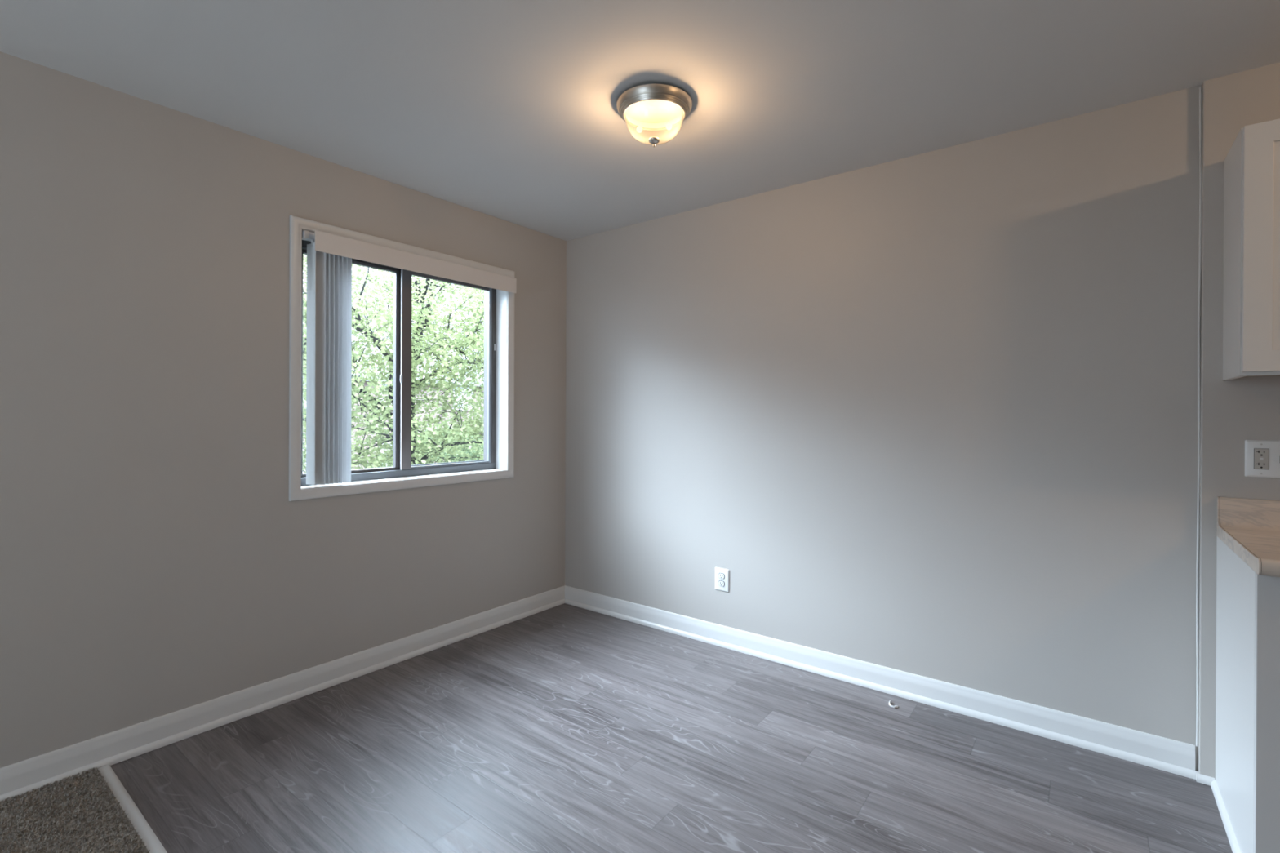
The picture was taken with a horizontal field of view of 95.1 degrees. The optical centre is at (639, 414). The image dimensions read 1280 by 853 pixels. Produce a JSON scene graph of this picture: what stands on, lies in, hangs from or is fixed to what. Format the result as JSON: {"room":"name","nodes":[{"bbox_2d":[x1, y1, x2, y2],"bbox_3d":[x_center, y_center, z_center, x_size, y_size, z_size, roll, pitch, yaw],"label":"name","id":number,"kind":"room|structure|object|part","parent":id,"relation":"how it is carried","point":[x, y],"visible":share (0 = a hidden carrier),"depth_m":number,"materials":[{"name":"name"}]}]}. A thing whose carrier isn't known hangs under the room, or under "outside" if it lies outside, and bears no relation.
{"room":"empty dining area","nodes":[
{"label":"empty dining area","id":0,"kind":"room"},
{"bbox_2d":[0,767,150,852],"bbox_3d":[-0.558,1.294,-1.200,6.198,0.079,3.545,0,0,37],"label":"carpet","id":1,"kind":"object","parent":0,"point":[78,813],"visible":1,"depth_m":1.80,"materials":[{"name":"brown carpet"}]},
{"bbox_2d":[0,51,566,768],"bbox_3d":[-2.365,0.040,1.669,0.170,2.640,6.300,0,0,37],"label":"wall","id":2,"kind":"structure","parent":0,"point":[157,559],"depth_m":2.30,"materials":[{"name":"beige paint"}]},
{"bbox_2d":[0,585,564,802],"bbox_3d":[-2.292,1.205,1.613,0.024,0.111,5.899,0,0,37],"label":"baseboard","id":3,"kind":"structure","parent":2,"relation":"attached to","point":[117,746],"depth_m":2.43,"materials":[{"name":"white wood"}]},
{"bbox_2d":[288,215,514,501],"bbox_3d":[-1.224,-0.250,3.138,0.180,1.263,1.268,0,0,37],"label":"window","id":4,"kind":"structure","parent":2,"relation":"in","point":[498,461],"depth_m":3.14,"materials":[{"name":"white paint"}]},
{"bbox_3d":[-1.609,-0.243,2.749,0.026,1.072,0.040,0,0,37],"label":"sash","id":5,"kind":"part","parent":4,"relation":"part of","materials":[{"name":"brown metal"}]},
{"bbox_3d":[-1.457,0.286,2.950,0.026,0.014,0.466,0,0,37],"label":"rail","id":6,"kind":"part","parent":4,"relation":"part of","materials":[{"name":"brown metal"}]},
{"bbox_3d":[-1.452,-0.771,2.948,0.026,0.016,0.466,0,0,37],"label":"rail","id":7,"kind":"part","parent":4,"relation":"part of","materials":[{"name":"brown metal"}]},
{"bbox_3d":[-1.261,-0.243,3.153,0.021,1.072,0.056,0,0,37],"label":"sash","id":8,"kind":"part","parent":4,"relation":"part of","materials":[{"name":"brown metal"}]},
{"bbox_2d":[302,230,516,485],"bbox_3d":[-1.151,-0.253,3.092,0.119,1.146,1.178,0,0,37],"label":"vertical blind","id":9,"kind":"object","parent":4,"relation":"attached to","point":[329,255],"visible":0.95,"depth_m":2.71,"materials":[{"name":"plastic"}]},
{"bbox_3d":[-1.089,0.288,3.381,0.021,0.012,0.516,0,0,37],"label":"rail","id":10,"kind":"part","parent":4,"relation":"part of","materials":[{"name":"grey metal"}]},
{"bbox_3d":[-1.085,-0.769,3.380,0.021,0.018,0.516,0,0,37],"label":"rail","id":11,"kind":"part","parent":4,"relation":"part of","materials":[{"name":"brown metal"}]},
{"bbox_2d":[0,0,1279,240],"bbox_3d":[0.189,-1.225,-0.286,6.350,0.120,6.100,0,0,37],"label":"ceiling","id":12,"kind":"structure","parent":0,"point":[506,110],"depth_m":2.00,"materials":[{"name":"white paint"}]},
{"bbox_2d":[616,83,692,147],"bbox_3d":[0.053,-1.085,2.192,0.283,0.168,0.283,0,0,37],"label":"ceiling light","id":13,"kind":"object","parent":12,"relation":"attached to","point":[653,106],"visible":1,"depth_m":2.18,"materials":[{"name":"silver metal"}]},
{"bbox_3d":[-0.002,-1.075,2.203,0.024,0.026,0.024,0,0,37],"label":"bulb","id":14,"kind":"part","parent":13,"relation":"part of","materials":[{"name":"white glass"}]},
{"bbox_3d":[0.108,-1.074,2.180,0.024,0.026,0.024,0,0,37],"label":"bulb","id":15,"kind":"part","parent":13,"relation":"part of","materials":[{"name":"white glass"}]},
{"bbox_2d":[110,603,1232,852],"bbox_3d":[1.289,1.317,1.169,6.350,0.080,2.445,0,0,37],"label":"floor","id":16,"kind":"structure","parent":0,"point":[563,728],"depth_m":2.11,"materials":[{"name":"grey laminate"}]},
{"bbox_2d":[97,764,167,852],"bbox_3d":[0.539,1.270,0.210,6.174,0.010,0.033,0,0,37],"label":"threshold strip","id":17,"kind":"object","parent":16,"relation":"on","point":[126,803],"visible":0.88,"depth_m":1.85,"materials":[{"name":"silver metal"}]},
{"bbox_2d":[888,700,898,707],"bbox_3d":[1.106,1.268,2.567,0.033,0.012,0.050,0,0,-19],"label":"paper scrap","id":18,"kind":"object","parent":16,"relation":"on","point":[890,701],"visible":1,"depth_m":2.55,"materials":[{"name":"white paper"}]},
{"bbox_2d":[1210,536,1279,852],"bbox_3d":[2.270,0.850,1.414,1.212,0.862,0.606,0,0,37],"label":"base cabinet","id":19,"kind":"object","parent":16,"relation":"on","point":[1246,788],"visible":0.79,"depth_m":1.61,"materials":[{"name":"white paint"}]},
{"bbox_3d":[1.788,1.265,1.776,0.012,0.026,0.594,0,0,37],"label":"shoe moulding","id":20,"kind":"part","parent":19,"relation":"part of","materials":[{"name":"white wood"}]},
{"bbox_3d":[1.812,0.847,1.780,0.016,0.862,0.583,0,0,37],"label":"panel","id":21,"kind":"part","parent":19,"relation":"part of","materials":[{"name":"white paint"}]},
{"bbox_2d":[1216,497,1279,577],"bbox_3d":[2.268,0.351,1.398,1.200,0.134,0.634,0,0,37],"label":"countertop","id":22,"kind":"structure","parent":19,"relation":"on","point":[1249,527],"depth_m":1.91,"materials":[{"name":"beige laminate"}]},
{"bbox_3d":[1.867,0.848,1.356,0.620,0.862,0.023,0,0,37],"label":"panel","id":23,"kind":"part","parent":19,"relation":"part of","materials":[{"name":"white wood"}]},
{"bbox_2d":[564,62,1279,780],"bbox_3d":[2.090,0.059,2.080,6.400,2.640,0.228,0,0,37],"label":"wall","id":24,"kind":"structure","parent":0,"point":[933,415],"depth_m":2.54,"materials":[{"name":"beige paint"}]},
{"bbox_2d":[715,567,728,592],"bbox_3d":[0.450,0.907,3.222,0.088,0.124,0.009,0,0,37],"label":"wall outlet","id":25,"kind":"object","parent":24,"relation":"attached to","point":[722,575],"visible":1,"depth_m":3.22,"materials":[{"name":"white plastic"}]},
{"bbox_2d":[718,580,724,586],"bbox_3d":[0.449,0.927,3.221,0.039,0.031,0.001,0,0,37],"label":"receptacle","id":26,"kind":"object","parent":25,"relation":"attached to","point":[721,583],"depth_m":3.22,"materials":[{"name":"white plastic"}]},
{"bbox_2d":[718,573,724,579],"bbox_3d":[0.449,0.886,3.221,0.039,0.031,0.001,0,0,37],"label":"receptacle","id":27,"kind":"object","parent":25,"relation":"attached to","point":[721,575],"depth_m":3.22,"materials":[{"name":"white plastic"}]},
{"bbox_2d":[564,585,1199,779],"bbox_3d":[0.722,1.216,3.002,3.119,0.111,0.025,0,0,37],"label":"baseboard","id":28,"kind":"structure","parent":24,"relation":"attached to","point":[1168,755],"depth_m":2.58,"materials":[{"name":"white wood"}]},
{"bbox_2d":[1195,87,1201,746],"bbox_3d":[1.966,0.007,2.061,0.008,2.318,0.007,0,0,37],"label":"trim","id":29,"kind":"structure","parent":24,"relation":"attached to","point":[1200,88],"depth_m":2.06,"materials":[{"name":"white wood"}]},
{"bbox_2d":[1195,773,1214,786],"bbox_3d":[1.958,1.265,2.028,0.047,0.026,0.012,0,0,37],"label":"trim","id":30,"kind":"structure","parent":24,"relation":"attached to","point":[1202,779],"depth_m":2.03,"materials":[{"name":"white wood"}]},
{"bbox_2d":[1222,118,1279,380],"bbox_3d":[2.213,-0.493,1.646,0.780,0.752,0.311,0,0,37],"label":"upper cabinet","id":31,"kind":"object","parent":24,"relation":"attached to","point":[1251,166],"visible":1,"depth_m":1.75,"materials":[{"name":"white paint"}]},
{"bbox_3d":[1.970,-0.498,1.648,0.386,0.738,0.019,0,0,37],"label":"door","id":32,"kind":"part","parent":31,"relation":"part of","materials":[{"name":"white paint"}]},
{"bbox_3d":[1.972,-0.498,1.650,0.270,0.622,0.006,0,0,37],"label":"panel","id":33,"kind":"part","parent":31,"relation":"part of","materials":[{"name":"white paint"}]},
{"bbox_2d":[1244,440,1279,478],"bbox_3d":[2.082,0.146,1.930,0.122,0.124,0.020,0,0,37],"label":"outlet plate","id":34,"kind":"object","parent":24,"relation":"attached to","point":[1262,457],"visible":1,"depth_m":1.94,"materials":[{"name":"white plastic"}]},
{"bbox_2d":[1253,448,1269,469],"bbox_3d":[2.064,0.146,1.946,0.035,0.069,0.001,0,0,37],"label":"receptacle","id":35,"kind":"object","parent":34,"relation":"attached to","point":[1261,455],"depth_m":1.94,"materials":[{"name":"white plastic"}]},
{"label":"outside","id":36,"kind":"structure","parent":0,"visible":0},
{"bbox_3d":[-26.255,4.393,36.287,79.830,0.200,140.000,0,0,37],"label":"ground","id":37,"kind":"structure","parent":36,"visible":0},
{"bbox_2d":[302,304,306,465],"bbox_3d":[-11.846,-0.385,16.981,5.528,9.564,6.539,0,0,26],"label":"tree","id":38,"kind":"object","parent":37,"relation":"on","point":[304,304],"visible":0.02,"depth_m":17.64,"materials":[{"name":"green plant"}]},
{"bbox_2d":[302,253,484,472],"bbox_3d":[-3.708,0.301,9.651,7.461,8.299,5.664,0,0,-39],"label":"maple tree","id":39,"kind":"object","parent":37,"relation":"on","point":[420,345],"visible":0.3,"depth_m":8.74,"materials":[{"name":"green plant"}]},
{"bbox_2d":[365,423,484,467],"bbox_3d":[-5.742,2.310,17.704,4.114,4.236,5.113,0,0,42],"label":"tree","id":40,"kind":"object","parent":37,"relation":"on","point":[443,434],"visible":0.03,"depth_m":16.75,"materials":[{"name":"green plant"}]}
]}

